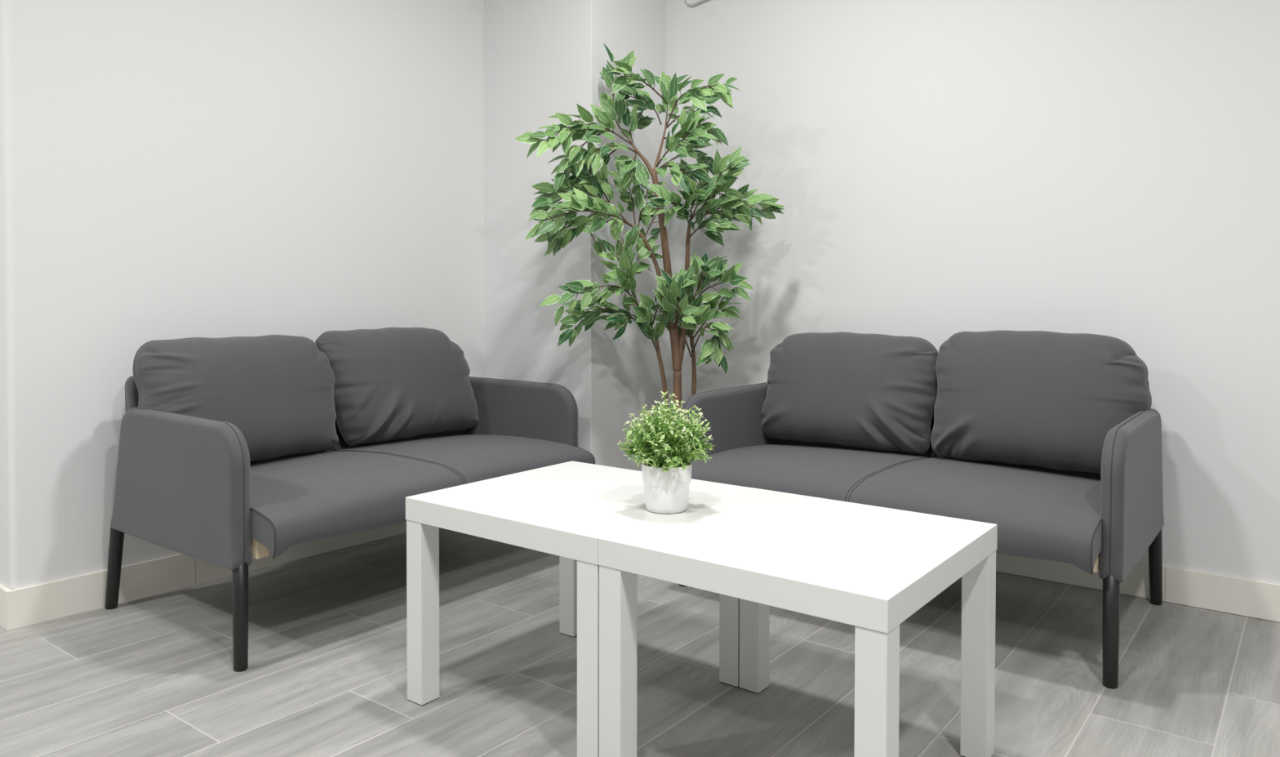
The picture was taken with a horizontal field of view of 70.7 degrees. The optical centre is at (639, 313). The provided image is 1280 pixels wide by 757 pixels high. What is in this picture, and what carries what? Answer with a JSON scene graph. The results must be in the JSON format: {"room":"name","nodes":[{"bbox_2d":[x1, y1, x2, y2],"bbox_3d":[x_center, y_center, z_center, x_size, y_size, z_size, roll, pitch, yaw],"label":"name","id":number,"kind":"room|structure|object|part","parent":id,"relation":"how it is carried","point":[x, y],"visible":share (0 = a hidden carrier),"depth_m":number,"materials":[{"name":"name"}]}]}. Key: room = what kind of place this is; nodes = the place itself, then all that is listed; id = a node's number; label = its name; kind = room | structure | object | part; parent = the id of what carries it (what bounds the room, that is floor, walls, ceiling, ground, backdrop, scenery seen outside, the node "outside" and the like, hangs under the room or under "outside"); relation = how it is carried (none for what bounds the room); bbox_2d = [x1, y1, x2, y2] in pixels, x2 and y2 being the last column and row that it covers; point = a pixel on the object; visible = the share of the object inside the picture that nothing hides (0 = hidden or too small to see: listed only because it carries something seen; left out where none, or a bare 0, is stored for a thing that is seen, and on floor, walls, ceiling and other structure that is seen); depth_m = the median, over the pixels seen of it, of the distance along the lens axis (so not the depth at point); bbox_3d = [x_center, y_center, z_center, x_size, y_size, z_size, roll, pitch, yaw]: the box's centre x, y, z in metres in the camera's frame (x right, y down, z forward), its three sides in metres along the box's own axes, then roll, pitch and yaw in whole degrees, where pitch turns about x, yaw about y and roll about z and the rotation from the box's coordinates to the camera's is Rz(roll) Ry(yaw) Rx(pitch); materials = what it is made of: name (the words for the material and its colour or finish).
{"room":"waiting room","nodes":[
{"label":"waiting room","id":0,"kind":"room"},
{"bbox_2d":[0,0,484,590],"bbox_3d":[-1.464,-0.474,3.684,1.352,2.580,2.323,1,1,37],"label":"wall","id":1,"kind":"structure","parent":0,"point":[170,169],"depth_m":2.77,"materials":[{"name":"paint"}]},
{"bbox_2d":[0,553,195,630],"bbox_3d":[-2.043,0.778,2.983,1.313,0.102,0.494,1,1,37],"label":"baseboard","id":2,"kind":"structure","parent":1,"relation":"attached to","point":[40,602],"depth_m":2.54,"materials":[{"name":"paint"}]},
{"bbox_2d":[195,521,406,583],"bbox_3d":[-1.008,0.775,3.241,0.012,0.102,1.168,1,1,39],"label":"baseboard","id":3,"kind":"structure","parent":1,"relation":"attached to","point":[205,571],"depth_m":3.08,"materials":[{"name":"paint"}]},
{"bbox_2d":[484,0,666,471],"bbox_3d":[-0.275,-0.475,3.816,0.730,2.580,0.647,1,1,37],"label":"wall","id":4,"kind":"structure","parent":0,"point":[543,59],"depth_m":3.52,"materials":[{"name":"paint"}]},
{"bbox_2d":[0,527,1279,756],"bbox_3d":[-0.826,0.899,0.834,6.900,0.050,6.700,1,1,37],"label":"floor","id":5,"kind":"structure","parent":0,"point":[326,674],"depth_m":2.12,"materials":[{"name":"grey wood"}]},
{"bbox_2d":[104,375,595,671],"bbox_3d":[-0.825,0.502,2.791,0.846,0.669,1.233,1,1,37],"label":"loveseat","id":6,"kind":"object","parent":5,"relation":"on","point":[188,485],"visible":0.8,"depth_m":2.36,"materials":[{"name":"grey fabric"}]},
{"bbox_3d":[-1.473,0.693,2.544,0.119,0.295,0.036,1,1,37],"label":"leg","id":7,"kind":"part","parent":6,"relation":"part of","materials":[{"name":"black paint"}]},
{"bbox_3d":[-1.199,0.431,2.331,0.664,0.348,0.049,1,1,37],"label":"armrest","id":8,"kind":"part","parent":6,"relation":"part of","materials":[{"name":"grey fabric"}]},
{"bbox_2d":[133,334,338,462],"bbox_3d":[-1.157,0.251,2.649,0.199,0.370,0.601,1,1,35],"label":"cushion","id":9,"kind":"object","parent":6,"relation":"on","point":[277,390],"visible":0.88,"depth_m":2.59,"materials":[{"name":"grey fabric"}]},
{"bbox_3d":[-0.950,0.698,2.146,0.036,0.300,0.036,1,1,37],"label":"leg","id":10,"kind":"part","parent":6,"relation":"part of","materials":[{"name":"black paint"}]},
{"bbox_3d":[-0.817,0.547,2.786,0.622,0.052,1.132,1,1,37],"label":"seat rail","id":11,"kind":"part","parent":6,"relation":"part of","materials":[{"name":"brown wood"}]},
{"bbox_3d":[-1.045,0.348,2.956,0.153,0.367,1.150,1,1,37],"label":"backrest","id":12,"kind":"part","parent":6,"relation":"part of","materials":[{"name":"grey fabric"}]},
{"bbox_2d":[315,327,479,445],"bbox_3d":[-0.800,0.237,3.106,0.215,0.381,0.645,1,1,36],"label":"cushion","id":13,"kind":"object","parent":6,"relation":"on","point":[391,383],"visible":0.93,"depth_m":3.00,"materials":[{"name":"grey fabric"}]},
{"bbox_3d":[-0.784,0.489,2.760,0.743,0.131,1.145,1,1,37],"label":"seat","id":14,"kind":"part","parent":6,"relation":"part of","materials":[{"name":"grey fabric"}]},
{"bbox_3d":[-0.482,0.413,3.273,0.664,0.348,0.049,1,1,37],"label":"armrest","id":15,"kind":"part","parent":6,"relation":"part of","materials":[{"name":"grey fabric"}]},
{"bbox_2d":[405,461,750,756],"bbox_3d":[-0.130,0.626,2.036,0.550,0.450,0.550,1,1,37],"label":"side table","id":16,"kind":"object","parent":5,"relation":"on","point":[562,510],"visible":0.76,"depth_m":1.96,"materials":[{"name":"white wood"}]},
{"bbox_3d":[-0.478,0.651,1.990,0.050,0.397,0.050,1,1,37],"label":"leg","id":17,"kind":"part","parent":16,"relation":"part of","materials":[{"name":"white metal"}]},
{"bbox_3d":[-0.177,0.643,2.385,0.050,0.397,0.050,1,1,37],"label":"leg","id":18,"kind":"part","parent":16,"relation":"part of","materials":[{"name":"white metal"}]},
{"bbox_3d":[-0.083,0.657,1.689,0.050,0.397,0.050,1,1,37],"label":"leg","id":19,"kind":"part","parent":16,"relation":"part of","materials":[{"name":"white metal"}]},
{"bbox_2d":[617,391,714,513],"bbox_3d":[0.059,0.282,1.864,0.191,0.246,0.182,-1,1,-40],"label":"potted plant","id":20,"kind":"object","parent":16,"relation":"on","point":[664,449],"visible":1,"depth_m":1.83,"materials":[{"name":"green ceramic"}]},
{"bbox_2d":[641,460,692,513],"bbox_3d":[0.055,0.356,1.866,0.104,0.096,0.104,1,1,37],"label":"pot","id":21,"kind":"object","parent":20,"relation":"attached to","point":[666,489],"depth_m":1.82,"materials":[{"name":"white ceramic"}]},
{"bbox_3d":[0.218,0.650,2.084,0.050,0.397,0.050,1,1,37],"label":"leg","id":22,"kind":"part","parent":16,"relation":"part of","materials":[{"name":"white metal"}]},
{"bbox_2d":[514,43,784,416],"bbox_3d":[0.038,-0.071,3.175,0.937,1.799,0.456,0,1,-4],"label":"ficus tree","id":23,"kind":"object","parent":5,"relation":"on","point":[675,295],"visible":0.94,"depth_m":3.11,"materials":[{"name":"green plant"}]},
{"bbox_2d":[598,487,997,756],"bbox_3d":[0.308,0.633,1.703,0.550,0.450,0.550,1,1,37],"label":"side table","id":24,"kind":"object","parent":5,"relation":"on","point":[869,568],"visible":1,"depth_m":1.63,"materials":[{"name":"white wood"}]},
{"bbox_3d":[-0.040,0.658,1.656,0.050,0.398,0.050,1,1,37],"label":"leg","id":25,"kind":"part","parent":24,"relation":"part of","materials":[{"name":"white metal"}]},
{"bbox_3d":[0.261,0.651,2.052,0.050,0.398,0.050,1,1,37],"label":"leg","id":26,"kind":"part","parent":24,"relation":"part of","materials":[{"name":"white metal"}]},
{"bbox_3d":[0.355,0.665,1.355,0.050,0.398,0.050,1,1,37],"label":"leg","id":27,"kind":"part","parent":24,"relation":"part of","materials":[{"name":"white metal"}]},
{"bbox_3d":[0.656,0.657,1.751,0.050,0.398,0.050,1,1,37],"label":"leg","id":28,"kind":"part","parent":24,"relation":"part of","materials":[{"name":"white metal"}]},
{"bbox_2d":[676,380,1164,688],"bbox_3d":[0.783,0.508,2.649,1.233,0.669,0.846,1,1,37],"label":"loveseat","id":29,"kind":"object","parent":5,"relation":"on","point":[1106,522],"visible":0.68,"depth_m":2.31,"materials":[{"name":"grey fabric"}]},
{"bbox_3d":[0.324,0.420,3.022,0.049,0.348,0.664,1,1,37],"label":"armrest","id":30,"kind":"part","parent":29,"relation":"part of","materials":[{"name":"grey fabric"}]},
{"bbox_2d":[761,332,937,453],"bbox_3d":[0.669,0.247,2.956,0.604,0.371,0.207,1,1,40],"label":"cushion","id":31,"kind":"object","parent":29,"relation":"on","point":[878,392],"visible":0.99,"depth_m":2.86,"materials":[{"name":"grey fabric"}]},
{"bbox_3d":[0.752,0.494,2.609,1.145,0.131,0.743,1,1,37],"label":"seat","id":32,"kind":"part","parent":29,"relation":"part of","materials":[{"name":"grey fabric"}]},
{"bbox_3d":[0.951,0.353,2.867,1.150,0.367,0.153,1,1,37],"label":"backrest","id":33,"kind":"part","parent":29,"relation":"part of","materials":[{"name":"grey fabric"}]},
{"bbox_2d":[931,330,1151,474],"bbox_3d":[1.136,0.246,2.602,0.590,0.390,0.204,1,1,38],"label":"cushion","id":34,"kind":"object","parent":29,"relation":"on","point":[1052,400],"visible":0.89,"depth_m":2.54,"materials":[{"name":"grey fabric"}]},
{"bbox_3d":[0.776,0.552,2.642,1.132,0.052,0.622,1,1,37],"label":"seat rail","id":35,"kind":"part","parent":29,"relation":"part of","materials":[{"name":"brown wood"}]},
{"bbox_3d":[1.076,0.703,2.061,0.036,0.300,0.036,1,1,37],"label":"leg","id":36,"kind":"part","parent":29,"relation":"part of","materials":[{"name":"black paint"}]},
{"bbox_3d":[1.266,0.435,2.305,0.049,0.348,0.664,1,1,37],"label":"armrest","id":37,"kind":"part","parent":29,"relation":"part of","materials":[{"name":"grey fabric"}]},
{"bbox_3d":[1.474,0.697,2.584,0.036,0.295,0.119,1,1,37],"label":"leg","id":38,"kind":"part","parent":29,"relation":"part of","materials":[{"name":"black paint"}]},
{"bbox_2d":[665,0,1279,584],"bbox_3d":[1.976,-0.447,2.588,4.600,2.580,0.475,1,1,37],"label":"wall","id":39,"kind":"structure","parent":0,"point":[939,170],"depth_m":2.84,"materials":[{"name":"paint"}]},
{"bbox_2d":[685,0,709,7],"bbox_3d":[0.248,-1.304,3.576,0.186,0.153,0.020,1,1,37],"label":"wall sensor","id":40,"kind":"object","parent":39,"relation":"attached to","point":[691,3],"visible":1,"depth_m":3.59,"materials":[{"name":"white plastic"}]},
{"bbox_2d":[995,552,1279,622],"bbox_3d":[1.839,0.795,2.410,4.370,0.100,0.012,1,1,37],"label":"baseboard","id":41,"kind":"structure","parent":39,"relation":"attached to","point":[1229,594],"depth_m":2.61,"materials":[{"name":"paint"}]}
]}

